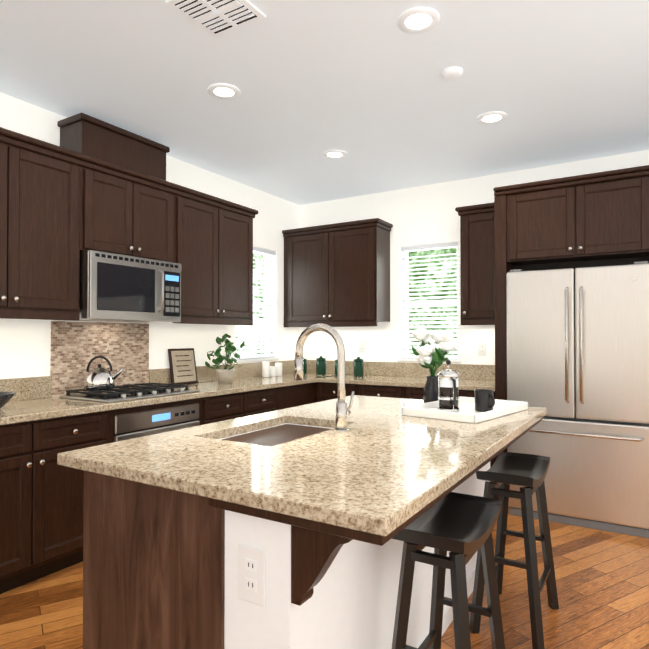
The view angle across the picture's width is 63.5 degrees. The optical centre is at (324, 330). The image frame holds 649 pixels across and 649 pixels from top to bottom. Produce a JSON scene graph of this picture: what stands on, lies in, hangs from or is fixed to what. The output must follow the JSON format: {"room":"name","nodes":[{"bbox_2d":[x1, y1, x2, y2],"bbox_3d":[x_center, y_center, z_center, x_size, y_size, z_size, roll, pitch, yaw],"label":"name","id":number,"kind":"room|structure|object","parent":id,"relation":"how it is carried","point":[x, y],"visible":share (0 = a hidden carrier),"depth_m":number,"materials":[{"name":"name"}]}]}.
{"room":"kitchen","nodes":[
{"label":"kitchen","id":0,"kind":"room"},
{"bbox_2d":[0,92,299,378],"bbox_3d":[-2.467,-0.061,2.521,0.150,2.800,8.390,0,-1,32],"label":"wall","id":1,"kind":"structure","parent":0,"point":[25,347],"depth_m":4.45,"materials":[{"name":"paint"}]},
{"bbox_2d":[0,132,83,315],"bbox_3d":[-1.893,-0.598,2.991,0.332,0.954,0.889,0,-1,32],"label":"upper cabinet","id":2,"kind":"object","parent":1,"relation":"attached to","point":[42,187],"depth_m":3.06,"materials":[{"name":"brown wood"}]},
{"bbox_2d":[56,112,167,183],"bbox_3d":[-1.485,-1.249,3.741,0.247,0.295,0.695,0,-1,32],"label":"upper cabinet","id":3,"kind":"object","parent":1,"relation":"attached to","point":[81,134],"depth_m":3.56,"materials":[{"name":"brown wood"}]},
{"bbox_2d":[84,156,179,263],"bbox_3d":[-1.458,-0.786,3.698,0.332,0.562,0.766,0,-1,32],"label":"upper cabinet","id":4,"kind":"object","parent":1,"relation":"attached to","point":[91,183],"depth_m":3.59,"materials":[{"name":"brown wood"}]},
{"bbox_2d":[60,250,181,322],"bbox_3d":[-1.406,-0.284,3.661,0.452,0.432,0.744,0,-1,32],"label":"microwave","id":5,"kind":"object","parent":4,"relation":"attached to","point":[113,287],"visible":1,"depth_m":3.49,"materials":[{"name":"silver metal"}]},
{"bbox_2d":[180,188,255,319],"bbox_3d":[-1.013,-0.582,4.417,0.332,0.954,0.926,0,-1,32],"label":"upper cabinet","id":6,"kind":"object","parent":1,"relation":"attached to","point":[216,237],"depth_m":4.29,"materials":[{"name":"brown wood"}]},
{"bbox_2d":[234,246,278,362],"bbox_3d":[-0.728,-0.271,5.311,0.160,1.154,0.700,0,-1,32],"label":"window blind","id":7,"kind":"object","parent":1,"relation":"attached to","point":[268,339],"visible":0.6,"depth_m":5.40,"materials":[{"name":"white plastic"}]},
{"bbox_2d":[0,498,648,648],"bbox_3d":[-0.358,1.373,1.114,5.200,0.100,8.540,0,-1,32],"label":"floor","id":8,"kind":"structure","parent":0,"point":[602,580],"depth_m":2.60,"materials":[{"name":"brown wood"}]},
{"bbox_2d":[0,410,115,593],"bbox_3d":[-1.773,0.906,2.886,0.630,0.876,0.930,0,-1,32],"label":"base cabinet","id":9,"kind":"object","parent":8,"relation":"on","point":[41,509],"depth_m":2.78,"materials":[{"name":"brown wood"}]},
{"bbox_2d":[116,397,207,441],"bbox_3d":[-1.332,0.914,3.601,0.630,0.876,0.751,0,-1,32],"label":"oven","id":10,"kind":"object","parent":8,"relation":"on","point":[141,421],"depth_m":3.44,"materials":[{"name":"silver metal"}]},
{"bbox_2d":[208,387,279,423],"bbox_3d":[-0.897,0.922,4.305,0.630,0.876,0.904,0,-1,32],"label":"base cabinet","id":11,"kind":"object","parent":8,"relation":"on","point":[236,405],"depth_m":4.14,"materials":[{"name":"brown wood"}]},
{"bbox_2d":[71,435,522,648],"bbox_3d":[0.130,0.900,2.383,1.075,0.876,2.017,0,-1,32],"label":"kitchen island","id":12,"kind":"object","parent":8,"relation":"on","point":[160,566],"depth_m":1.58,"materials":[{"name":"brown wood"}]},
{"bbox_2d":[238,544,264,606],"bbox_3d":[-0.197,0.656,1.411,0.092,0.149,0.008,0,-1,32],"label":"outlet","id":13,"kind":"object","parent":12,"relation":"attached to","point":[251,574],"visible":1,"depth_m":1.41,"materials":[{"name":"white plastic"}]},
{"bbox_2d":[57,431,452,538],"bbox_3d":[-0.263,0.433,1.659,1.220,0.037,0.470,0,-1,32],"label":"island countertop","id":14,"kind":"structure","parent":12,"relation":"on","point":[367,496],"depth_m":1.50,"materials":[{"name":"beige stone"}]},
{"bbox_2d":[213,419,335,446],"bbox_3d":[-0.191,0.544,2.260,0.414,0.195,0.654,0,-1,32],"label":"sink","id":15,"kind":"object","parent":14,"relation":"in","point":[288,429],"depth_m":2.39,"materials":[{"name":"silver metal"}]},
{"bbox_2d":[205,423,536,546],"bbox_3d":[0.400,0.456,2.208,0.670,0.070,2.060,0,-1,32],"label":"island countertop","id":16,"kind":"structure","parent":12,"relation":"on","point":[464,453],"depth_m":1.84,"materials":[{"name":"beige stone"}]},
{"bbox_2d":[294,323,353,431],"bbox_3d":[-0.003,0.194,2.279,0.266,0.454,0.111,0,-1,32],"label":"faucet","id":17,"kind":"object","parent":16,"relation":"on","point":[343,412],"visible":1,"depth_m":2.20,"materials":[{"name":"silver metal"}]},
{"bbox_2d":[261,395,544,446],"bbox_3d":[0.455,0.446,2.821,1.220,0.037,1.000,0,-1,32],"label":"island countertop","id":18,"kind":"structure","parent":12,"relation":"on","point":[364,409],"depth_m":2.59,"materials":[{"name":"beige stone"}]},
{"bbox_2d":[401,396,527,423],"bbox_3d":[0.750,0.406,2.757,0.400,0.040,0.640,-1,-1,42],"label":"tray","id":19,"kind":"object","parent":18,"relation":"on","point":[467,413],"visible":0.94,"depth_m":2.63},
{"bbox_2d":[411,328,459,402],"bbox_3d":[0.628,0.206,3.021,0.281,0.446,0.281,0,-1,32],"label":"flower vase","id":20,"kind":"object","parent":19,"relation":"on","point":[430,352],"visible":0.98,"depth_m":2.96,"materials":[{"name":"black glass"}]},
{"bbox_2d":[437,360,459,411],"bbox_3d":[0.647,0.284,2.737,0.125,0.265,0.145,0,-1,32],"label":"press","id":21,"kind":"object","parent":19,"relation":"on","point":[448,389],"visible":1,"depth_m":2.71,"materials":[{"name":"silver metal"}]},
{"bbox_2d":[475,389,494,411],"bbox_3d":[0.840,0.362,2.730,0.114,0.108,0.099,0,-1,32],"label":"mug","id":22,"kind":"object","parent":19,"relation":"on","point":[484,400],"visible":0.98,"depth_m":2.70,"materials":[{"name":"black ceramic"}]},
{"bbox_2d":[280,382,315,409],"bbox_3d":[-0.347,0.932,5.228,0.597,0.876,1.232,0,-1,32],"label":"base cabinet","id":23,"kind":"object","parent":8,"relation":"on","point":[302,394],"depth_m":4.82,"materials":[{"name":"brown wood"}]},
{"bbox_2d":[0,321,331,424],"bbox_3d":[-1.737,0.198,2.940,0.641,0.539,6.596,0,-1,32],"label":"countertop","id":24,"kind":"structure","parent":23,"relation":"on","point":[76,347],"depth_m":3.66,"materials":[{"name":"stone"}]},
{"bbox_2d":[0,391,15,408],"bbox_3d":[-1.819,0.352,2.851,0.250,0.149,0.250,0,-1,32],"label":"fruit bowl","id":25,"kind":"object","parent":24,"relation":"on","point":[5,397],"visible":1,"depth_m":2.85,"materials":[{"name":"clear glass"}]},
{"bbox_2d":[59,383,198,402],"bbox_3d":[-1.312,0.412,3.595,0.510,0.046,0.750,0,-1,32],"label":"cooktop","id":26,"kind":"object","parent":24,"relation":"in","point":[134,391],"visible":0.96,"depth_m":3.45,"materials":[{"name":"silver metal"}]},
{"bbox_2d":[84,356,123,389],"bbox_3d":[-1.497,0.276,3.520,0.210,0.223,0.210,0,-1,32],"label":"kettle","id":27,"kind":"object","parent":26,"relation":"on","point":[99,377],"visible":1,"depth_m":3.46,"materials":[{"name":"silver metal"}]},
{"bbox_2d":[168,348,197,384],"bbox_3d":[-1.178,0.294,4.371,0.064,0.298,0.280,0,-1,32],"label":"sign board","id":28,"kind":"object","parent":24,"relation":"on","point":[182,364],"visible":0.92,"depth_m":4.35,"materials":[{"name":"brown wood"}]},
{"bbox_2d":[205,333,244,383],"bbox_3d":[-0.844,0.230,4.478,0.341,0.430,0.371,0,-1,32],"label":"potted plant","id":29,"kind":"object","parent":24,"relation":"on","point":[225,375],"visible":1,"depth_m":4.44,"materials":[{"name":"plant"}]},
{"bbox_2d":[262,361,269,377],"bbox_3d":[-0.573,0.372,5.137,0.072,0.161,0.070,0,-1,32],"label":"candle","id":30,"kind":"object","parent":24,"relation":"on","point":[265,369],"visible":1,"depth_m":5.11,"materials":[{"name":"white wax"}]},
{"bbox_2d":[270,366,275,376],"bbox_3d":[-0.515,0.398,5.230,0.072,0.111,0.070,0,-1,32],"label":"candle","id":31,"kind":"object","parent":24,"relation":"on","point":[272,371],"visible":0.92,"depth_m":5.20,"materials":[{"name":"white wax"}]},
{"bbox_2d":[275,363,281,375],"bbox_3d":[-0.462,0.384,5.315,0.072,0.141,0.070,0,-1,32],"label":"candle","id":32,"kind":"object","parent":24,"relation":"on","point":[278,369],"visible":0.85,"depth_m":5.28,"materials":[{"name":"white wax"}]},
{"bbox_2d":[303,358,306,373],"bbox_3d":[-0.240,0.367,5.637,0.104,0.182,0.104,0,-1,32],"label":"canister","id":33,"kind":"object","parent":24,"relation":"on","point":[305,365],"visible":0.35,"depth_m":5.60,"materials":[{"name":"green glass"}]},
{"bbox_2d":[316,356,325,374],"bbox_3d":[-0.036,0.360,5.511,0.104,0.194,0.104,0,-1,32],"label":"canister","id":34,"kind":"object","parent":24,"relation":"on","point":[320,365],"visible":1,"depth_m":5.47,"materials":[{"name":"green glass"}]},
{"bbox_2d":[335,360,336,375],"bbox_3d":[0.155,0.365,5.393,0.104,0.182,0.104,0,-1,32],"label":"canister","id":35,"kind":"object","parent":24,"relation":"on","point":[336,367],"visible":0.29,"depth_m":5.36,"materials":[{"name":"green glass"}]},
{"bbox_2d":[316,382,355,401],"bbox_3d":[0.268,0.932,5.209,0.457,0.876,0.617,0,-1,32],"label":"base cabinet","id":36,"kind":"object","parent":8,"relation":"on","point":[326,391],"depth_m":4.99,"materials":[{"name":"brown wood"}]},
{"bbox_2d":[316,361,494,391],"bbox_3d":[0.817,0.400,4.860,1.648,0.178,0.641,0,-1,32],"label":"countertop","id":37,"kind":"structure","parent":36,"relation":"on","point":[473,377],"depth_m":4.97,"materials":[{"name":"stone"}]},
{"bbox_2d":[353,357,363,376],"bbox_3d":[0.342,0.357,5.277,0.104,0.194,0.104,0,-1,32],"label":"canister","id":38,"kind":"object","parent":37,"relation":"on","point":[358,366],"visible":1,"depth_m":5.23,"materials":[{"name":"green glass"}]},
{"bbox_2d":[356,384,403,397],"bbox_3d":[0.658,0.929,4.968,0.460,0.876,0.617,0,-1,32],"label":"base cabinet","id":39,"kind":"object","parent":8,"relation":"on","point":[362,390],"depth_m":4.71,"materials":[{"name":"brown wood"}]},
{"bbox_2d":[391,492,504,648],"bbox_3d":[0.418,0.969,1.756,0.317,0.726,0.457,0,-1,32],"label":"stool","id":40,"kind":"object","parent":8,"relation":"on","point":[459,526],"visible":0.92,"depth_m":1.72,"materials":[{"name":"black wood"}]},
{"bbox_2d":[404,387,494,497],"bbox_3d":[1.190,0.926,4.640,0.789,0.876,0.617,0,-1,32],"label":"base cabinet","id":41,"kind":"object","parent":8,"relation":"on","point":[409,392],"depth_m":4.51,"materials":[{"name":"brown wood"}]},
{"bbox_2d":[469,452,558,648],"bbox_3d":[0.888,0.977,2.442,0.317,0.726,0.457,0,-1,32],"label":"stool","id":42,"kind":"object","parent":8,"relation":"on","point":[507,469],"visible":0.92,"depth_m":2.34,"materials":[{"name":"black wood"}]},
{"bbox_2d":[493,165,648,499],"bbox_3d":[2.301,0.112,3.916,1.867,2.485,0.697,0,-1,32],"label":"enclosure","id":43,"kind":"object","parent":8,"relation":"on","point":[598,219],"visible":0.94,"depth_m":3.91,"materials":[{"name":"brown wood"}]},
{"bbox_2d":[507,261,648,537],"bbox_3d":[1.944,0.452,3.972,0.915,1.808,0.916,0,-1,32],"label":"refrigerator","id":44,"kind":"object","parent":8,"relation":"on","point":[578,354],"visible":0.77,"depth_m":3.59,"materials":[{"name":"metal"}]},
{"bbox_2d":[0,0,648,204],"bbox_3d":[-0.358,-1.527,1.147,5.200,0.100,8.540,0,-1,32],"label":"ceiling","id":45,"kind":"structure","parent":0,"point":[375,95],"depth_m":3.08,"materials":[{"name":"paint"}]},
{"bbox_2d":[165,0,265,37],"bbox_3d":[-0.489,-1.454,2.379,0.320,0.016,0.320,0,-1,32],"label":"ceiling vent","id":46,"kind":"object","parent":45,"relation":"in","point":[215,18],"visible":1,"depth_m":2.39,"materials":[{"name":"white metal"}]},
{"bbox_2d":[207,83,240,99],"bbox_3d":[-0.609,-1.448,3.176,0.200,0.010,0.200,0,-1,32],"label":"recessed light","id":47,"kind":"object","parent":45,"relation":"in","point":[223,91],"visible":1,"depth_m":3.17,"materials":[{"name":"white plastic"}]},
{"bbox_2d":[323,150,346,158],"bbox_3d":[0.083,-1.436,4.267,0.200,0.010,0.200,0,-1,32],"label":"recessed light","id":48,"kind":"object","parent":45,"relation":"in","point":[334,154],"visible":0.98,"depth_m":4.27,"materials":[{"name":"white plastic"}]},
{"bbox_2d":[397,7,439,33],"bbox_3d":[0.440,-1.456,2.463,0.200,0.010,0.200,0,-1,32],"label":"recessed light","id":49,"kind":"object","parent":45,"relation":"in","point":[416,20],"visible":1,"depth_m":2.45,"materials":[{"name":"white plastic"}]},
{"bbox_2d":[442,66,462,80],"bbox_3d":[0.719,-1.441,2.943,0.116,0.030,0.116,0,-1,32],"label":"smoke detector","id":50,"kind":"object","parent":45,"relation":"attached to","point":[451,73],"visible":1,"depth_m":2.92,"materials":[{"name":"white plastic"}]},
{"bbox_2d":[476,111,506,124],"bbox_3d":[1.134,-1.444,3.557,0.200,0.010,0.200,0,-1,32],"label":"recessed light","id":51,"kind":"object","parent":45,"relation":"in","point":[492,117],"visible":0.98,"depth_m":3.55,"materials":[{"name":"white plastic"}]},
{"bbox_2d":[300,150,648,364],"bbox_3d":[1.910,-0.037,4.660,5.050,2.800,0.150,0,-1,32],"label":"wall","id":52,"kind":"structure","parent":0,"point":[422,215],"depth_m":5.22,"materials":[{"name":"paint"}]},
{"bbox_2d":[282,219,391,322],"bbox_3d":[0.108,-0.570,5.492,1.112,0.955,0.332,0,-1,32],"label":"upper cabinet","id":53,"kind":"object","parent":52,"relation":"attached to","point":[336,274],"depth_m":5.30,"materials":[{"name":"brown wood"}]},
{"bbox_2d":[359,341,364,352],"bbox_3d":[0.392,0.163,5.502,0.078,0.126,0.008,0,-1,32],"label":"electrical outlet","id":54,"kind":"object","parent":52,"relation":"attached to","point":[361,346],"visible":1,"depth_m":5.50,"materials":[{"name":"white plastic"}]},
{"bbox_2d":[398,241,460,362],"bbox_3d":[1.047,-0.273,5.178,0.640,1.154,0.160,0,-1,32],"label":"window blind","id":55,"kind":"object","parent":52,"relation":"attached to","point":[406,339],"visible":0.77,"depth_m":5.16,"materials":[{"name":"white plastic"}]},
{"bbox_2d":[458,203,494,322],"bbox_3d":[1.439,-0.579,4.670,0.376,0.955,0.332,0,-1,32],"label":"upper cabinet","id":56,"kind":"object","parent":52,"relation":"attached to","point":[477,249],"depth_m":4.55,"materials":[{"name":"brown wood"}]},
{"bbox_2d":[478,342,485,355],"bbox_3d":[1.456,0.165,4.845,0.078,0.126,0.008,0,-1,32],"label":"electrical outlet","id":57,"kind":"object","parent":52,"relation":"attached to","point":[481,348],"visible":1,"depth_m":4.84,"materials":[{"name":"white plastic"}]},
{"label":"outside","id":58,"kind":"structure","parent":0,"visible":0},
{"bbox_2d":[235,247,456,355],"bbox_3d":[0.166,-0.284,4.864,3.370,2.700,2.840,0,-1,32],"label":"view","id":59,"kind":"structure","parent":58,"point":[420,253],"depth_m":5.94,"materials":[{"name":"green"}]}
]}

